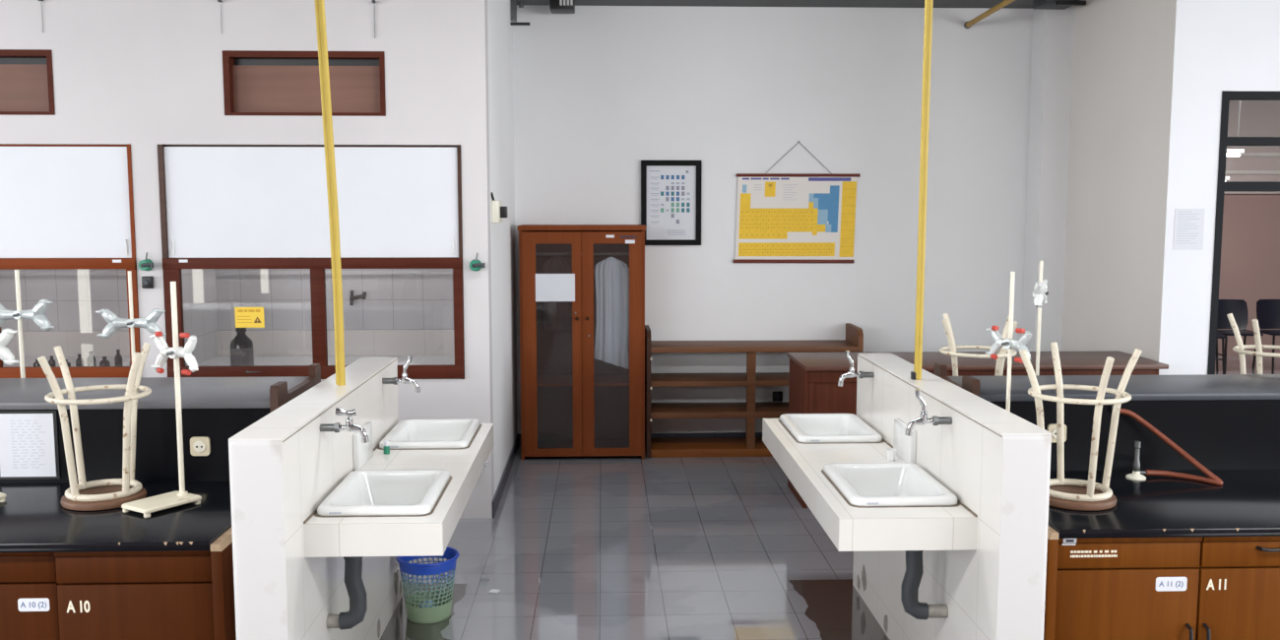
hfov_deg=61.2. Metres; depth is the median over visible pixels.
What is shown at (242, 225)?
fume hood
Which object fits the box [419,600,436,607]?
wrapper
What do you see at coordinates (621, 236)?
print
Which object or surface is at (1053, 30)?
column
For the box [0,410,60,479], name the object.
notice sheet
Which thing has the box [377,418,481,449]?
sink basin
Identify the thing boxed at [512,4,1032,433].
wall
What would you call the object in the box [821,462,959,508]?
sink basin
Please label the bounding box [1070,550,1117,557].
print
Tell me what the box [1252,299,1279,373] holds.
plastic chair
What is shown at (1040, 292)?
stand
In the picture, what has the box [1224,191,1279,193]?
trim
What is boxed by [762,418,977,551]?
countertop
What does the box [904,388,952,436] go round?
tap
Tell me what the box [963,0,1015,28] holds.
pipe
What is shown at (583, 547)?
floor
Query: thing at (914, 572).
drain pipe
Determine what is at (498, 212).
switch box
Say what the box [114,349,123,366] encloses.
bottle
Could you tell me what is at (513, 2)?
bracket
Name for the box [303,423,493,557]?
countertop
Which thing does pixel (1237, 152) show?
lamp
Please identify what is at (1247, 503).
countertop
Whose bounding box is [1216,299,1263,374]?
plastic chair
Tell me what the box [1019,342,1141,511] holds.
stool
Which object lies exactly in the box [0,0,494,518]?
wall
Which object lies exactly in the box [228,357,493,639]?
sink counter
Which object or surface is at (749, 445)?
open shelf
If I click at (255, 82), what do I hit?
window
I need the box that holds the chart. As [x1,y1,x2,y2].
[640,160,702,245]
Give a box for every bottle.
[33,358,40,366]
[48,355,56,366]
[75,353,84,366]
[86,350,96,366]
[99,356,110,366]
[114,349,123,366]
[230,327,254,365]
[383,440,389,453]
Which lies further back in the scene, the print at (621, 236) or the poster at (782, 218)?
the poster at (782, 218)
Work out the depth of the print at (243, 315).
6.36 m
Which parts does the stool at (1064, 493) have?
leg, leg, seat, leg, leg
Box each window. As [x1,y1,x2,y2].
[0,49,55,115]
[222,50,385,116]
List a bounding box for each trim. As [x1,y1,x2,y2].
[510,0,1079,8]
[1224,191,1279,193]
[1225,170,1279,174]
[1239,152,1279,156]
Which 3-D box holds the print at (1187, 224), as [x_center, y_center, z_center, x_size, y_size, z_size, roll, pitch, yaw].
[3.429,-0.578,6.777,0.140,0.198,0.001,0,6,-2]
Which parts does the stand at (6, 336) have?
plate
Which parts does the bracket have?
post, arm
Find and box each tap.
[320,407,369,443]
[349,290,366,305]
[382,355,420,392]
[837,350,874,386]
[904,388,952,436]
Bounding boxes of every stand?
[0,269,54,378]
[0,327,18,502]
[95,270,166,362]
[121,281,201,517]
[985,271,1031,411]
[1032,260,1048,375]
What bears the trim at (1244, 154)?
attached to the wall at (1249, 270)
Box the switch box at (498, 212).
[490,192,508,222]
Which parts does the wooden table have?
panel, corner post, panel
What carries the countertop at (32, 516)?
on the cabinet
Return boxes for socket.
[141,276,153,288]
[190,436,210,455]
[771,390,782,401]
[1047,423,1066,442]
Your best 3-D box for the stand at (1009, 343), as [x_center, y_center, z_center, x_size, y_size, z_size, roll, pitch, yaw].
[1.375,0.227,4.094,0.098,0.820,0.259,-1,6,-11]
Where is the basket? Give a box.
[395,546,458,623]
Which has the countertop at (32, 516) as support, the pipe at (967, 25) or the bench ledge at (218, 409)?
the bench ledge at (218, 409)
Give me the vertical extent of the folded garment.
0.580 m
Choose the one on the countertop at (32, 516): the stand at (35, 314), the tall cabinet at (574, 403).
the stand at (35, 314)
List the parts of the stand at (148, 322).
rod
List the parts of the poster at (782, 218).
rod, rod, cord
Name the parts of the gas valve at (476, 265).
spout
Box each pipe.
[314,0,345,385]
[326,556,367,630]
[900,550,948,620]
[910,0,933,380]
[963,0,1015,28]
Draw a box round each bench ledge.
[0,363,320,483]
[933,362,1279,470]
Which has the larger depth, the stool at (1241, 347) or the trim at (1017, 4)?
the trim at (1017, 4)
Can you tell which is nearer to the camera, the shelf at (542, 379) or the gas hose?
the gas hose
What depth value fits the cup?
4.37 m
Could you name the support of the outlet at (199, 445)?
attached to the socket at (199, 445)
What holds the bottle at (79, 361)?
on the fume hood at (67, 221)
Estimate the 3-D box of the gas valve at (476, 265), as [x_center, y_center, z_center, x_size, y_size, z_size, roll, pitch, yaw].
[-0.953,-0.339,6.336,0.095,0.112,0.066,0,6,-2]
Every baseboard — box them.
[491,433,518,517]
[518,432,762,447]
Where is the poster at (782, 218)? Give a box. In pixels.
[733,140,860,263]
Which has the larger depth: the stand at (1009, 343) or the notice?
the notice
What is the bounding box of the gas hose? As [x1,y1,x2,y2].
[1119,408,1222,485]
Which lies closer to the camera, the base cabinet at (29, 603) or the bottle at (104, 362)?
the base cabinet at (29, 603)
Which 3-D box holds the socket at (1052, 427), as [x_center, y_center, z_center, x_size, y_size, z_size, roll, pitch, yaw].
[1.675,0.455,4.350,0.074,0.074,0.018,0,6,-2]
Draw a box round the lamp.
[1226,100,1244,156]
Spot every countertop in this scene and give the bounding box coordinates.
[0,481,231,552]
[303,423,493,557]
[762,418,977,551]
[1048,441,1279,538]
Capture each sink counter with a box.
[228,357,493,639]
[762,353,1051,639]
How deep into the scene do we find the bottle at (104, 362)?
6.55 m
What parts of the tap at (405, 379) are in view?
handle, spout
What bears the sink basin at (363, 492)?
in the sink counter at (288, 561)
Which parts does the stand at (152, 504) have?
plate, rod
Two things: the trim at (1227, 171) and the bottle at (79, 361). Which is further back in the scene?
the trim at (1227, 171)
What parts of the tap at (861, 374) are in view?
spout, handle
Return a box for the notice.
[1172,208,1205,250]
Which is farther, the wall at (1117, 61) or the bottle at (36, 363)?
the wall at (1117, 61)
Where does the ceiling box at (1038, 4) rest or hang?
attached to the ceiling
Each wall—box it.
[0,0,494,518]
[487,0,517,494]
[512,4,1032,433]
[1061,0,1164,358]
[1147,0,1279,375]
[1216,100,1279,354]
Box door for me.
[1207,90,1279,374]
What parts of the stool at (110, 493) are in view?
leg, leg, seat, leg, leg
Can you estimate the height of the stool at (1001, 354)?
0.555 m
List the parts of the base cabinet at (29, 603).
rail, drawer, door, label plate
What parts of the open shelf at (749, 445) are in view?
board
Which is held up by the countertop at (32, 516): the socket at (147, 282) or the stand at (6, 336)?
the stand at (6, 336)
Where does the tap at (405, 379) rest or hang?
attached to the sink counter at (288, 561)
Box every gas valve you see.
[138,252,153,270]
[469,253,485,271]
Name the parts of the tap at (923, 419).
spout, handle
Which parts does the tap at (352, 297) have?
knob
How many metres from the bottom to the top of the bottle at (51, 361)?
0.090 m
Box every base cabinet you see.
[0,552,60,639]
[53,526,236,639]
[1043,525,1202,639]
[1195,536,1279,639]
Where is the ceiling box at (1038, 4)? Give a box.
[1032,0,1086,9]
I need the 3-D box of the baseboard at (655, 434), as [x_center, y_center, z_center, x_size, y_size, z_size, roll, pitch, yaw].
[1.034,0.936,8.574,3.970,0.100,0.012,0,6,-2]
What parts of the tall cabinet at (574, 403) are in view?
door, hanging rail, door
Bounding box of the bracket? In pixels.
[510,0,529,25]
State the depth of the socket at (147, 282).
6.29 m
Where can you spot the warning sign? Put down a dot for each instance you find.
(245, 317)
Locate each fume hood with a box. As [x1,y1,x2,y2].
[0,144,140,378]
[157,144,464,379]
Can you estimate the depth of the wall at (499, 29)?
7.28 m
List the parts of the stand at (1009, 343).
rod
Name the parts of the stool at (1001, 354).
leg, leg, leg, leg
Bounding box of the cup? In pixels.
[886,448,895,460]
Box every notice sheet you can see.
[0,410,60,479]
[535,273,575,301]
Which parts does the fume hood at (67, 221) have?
rail, rail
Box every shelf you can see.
[536,374,629,385]
[644,322,863,457]
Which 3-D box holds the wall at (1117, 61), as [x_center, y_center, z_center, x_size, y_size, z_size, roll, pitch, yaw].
[3.330,-0.644,7.709,0.150,3.420,1.570,0,6,-2]
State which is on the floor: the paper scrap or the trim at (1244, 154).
the paper scrap
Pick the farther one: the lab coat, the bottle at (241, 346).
the lab coat
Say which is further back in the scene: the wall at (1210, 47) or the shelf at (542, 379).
the shelf at (542, 379)
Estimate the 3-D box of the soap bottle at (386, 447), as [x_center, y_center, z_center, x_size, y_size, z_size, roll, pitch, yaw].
[-1.053,0.530,4.503,0.026,0.054,0.025,0,6,-2]
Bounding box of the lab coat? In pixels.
[593,255,629,369]
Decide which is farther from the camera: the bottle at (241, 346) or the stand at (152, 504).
the bottle at (241, 346)
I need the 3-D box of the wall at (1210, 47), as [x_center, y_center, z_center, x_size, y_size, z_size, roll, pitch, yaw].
[6.023,-0.566,6.945,5.480,3.420,0.150,0,6,-2]
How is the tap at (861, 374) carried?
attached to the sink counter at (985, 556)
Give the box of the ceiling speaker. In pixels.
[549,0,575,13]
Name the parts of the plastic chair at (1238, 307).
leg, backrest, seat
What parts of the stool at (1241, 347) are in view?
leg, leg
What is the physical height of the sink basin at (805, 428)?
0.179 m
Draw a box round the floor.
[380,354,1279,639]
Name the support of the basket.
on the floor
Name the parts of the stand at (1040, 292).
rod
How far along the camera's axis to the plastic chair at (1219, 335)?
12.00 m
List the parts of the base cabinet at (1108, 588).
panel, door, drawer, rail, label plate, pull handle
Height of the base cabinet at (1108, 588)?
0.790 m
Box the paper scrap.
[488,588,500,592]
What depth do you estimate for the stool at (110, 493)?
3.84 m
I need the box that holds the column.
[1022,5,1075,351]
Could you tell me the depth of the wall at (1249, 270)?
13.73 m
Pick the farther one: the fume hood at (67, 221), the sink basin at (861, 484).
the fume hood at (67, 221)
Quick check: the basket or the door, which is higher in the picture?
the door
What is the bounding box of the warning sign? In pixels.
[234,307,264,327]
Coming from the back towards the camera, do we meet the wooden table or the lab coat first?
the lab coat
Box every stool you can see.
[37,342,151,511]
[939,313,1017,376]
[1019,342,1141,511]
[1226,313,1279,374]
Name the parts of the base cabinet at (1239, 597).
pull handle, drawer, rail, pull handle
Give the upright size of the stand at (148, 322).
0.772 m
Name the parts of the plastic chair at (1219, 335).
leg, seat, leg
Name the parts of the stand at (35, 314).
rod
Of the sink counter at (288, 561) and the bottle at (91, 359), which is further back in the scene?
the bottle at (91, 359)
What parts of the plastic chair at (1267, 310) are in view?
leg, backrest, seat, leg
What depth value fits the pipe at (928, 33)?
4.34 m
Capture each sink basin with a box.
[314,469,451,516]
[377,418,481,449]
[777,413,884,444]
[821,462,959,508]
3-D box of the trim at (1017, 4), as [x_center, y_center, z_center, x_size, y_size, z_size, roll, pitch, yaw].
[1.144,-2.367,7.920,4.192,0.034,0.650,0,6,-2]
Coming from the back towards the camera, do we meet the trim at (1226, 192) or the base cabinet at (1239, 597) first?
the trim at (1226, 192)
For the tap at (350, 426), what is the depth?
3.71 m
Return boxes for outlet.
[193,440,205,452]
[774,393,780,399]
[1051,427,1056,439]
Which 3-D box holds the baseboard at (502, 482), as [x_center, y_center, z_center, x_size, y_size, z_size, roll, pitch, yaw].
[-0.921,1.044,7.517,0.012,0.100,2.000,0,6,-2]
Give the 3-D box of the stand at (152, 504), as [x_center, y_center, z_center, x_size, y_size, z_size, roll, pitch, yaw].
[-1.691,0.268,3.797,0.207,0.797,0.225,4,7,32]
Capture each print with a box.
[237,309,259,322]
[620,235,637,238]
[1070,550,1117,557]
[1176,213,1199,241]
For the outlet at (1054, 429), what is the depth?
4.34 m
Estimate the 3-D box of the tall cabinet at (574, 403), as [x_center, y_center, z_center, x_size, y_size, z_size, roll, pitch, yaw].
[-0.428,0.155,8.175,0.932,1.736,0.514,0,6,-2]
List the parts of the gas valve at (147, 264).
spout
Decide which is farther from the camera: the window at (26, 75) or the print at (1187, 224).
the print at (1187, 224)
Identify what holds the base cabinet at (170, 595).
on the floor
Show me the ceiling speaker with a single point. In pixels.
(555, 6)
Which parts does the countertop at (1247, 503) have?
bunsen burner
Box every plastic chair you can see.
[1215,332,1226,374]
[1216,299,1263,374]
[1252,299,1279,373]
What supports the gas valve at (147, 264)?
attached to the wall at (144, 75)
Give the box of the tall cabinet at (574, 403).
[517,224,645,459]
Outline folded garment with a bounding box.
[541,255,572,330]
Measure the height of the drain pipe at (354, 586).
0.308 m
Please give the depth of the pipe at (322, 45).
4.20 m
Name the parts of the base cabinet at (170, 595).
rail, drawer, door, panel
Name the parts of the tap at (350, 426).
handle, spout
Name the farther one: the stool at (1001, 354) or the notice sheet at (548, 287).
the notice sheet at (548, 287)
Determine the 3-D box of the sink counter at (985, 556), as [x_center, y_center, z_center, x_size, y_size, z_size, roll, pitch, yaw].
[0.938,0.834,4.352,0.618,1.160,1.920,0,6,-2]
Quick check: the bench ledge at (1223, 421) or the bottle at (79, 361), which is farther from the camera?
the bottle at (79, 361)
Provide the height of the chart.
0.651 m
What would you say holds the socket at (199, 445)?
attached to the bench ledge at (218, 409)
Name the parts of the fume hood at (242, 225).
rail, rail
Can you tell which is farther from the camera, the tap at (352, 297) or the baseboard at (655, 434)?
the baseboard at (655, 434)
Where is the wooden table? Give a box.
[787,350,1168,508]
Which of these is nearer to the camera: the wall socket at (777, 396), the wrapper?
the wrapper

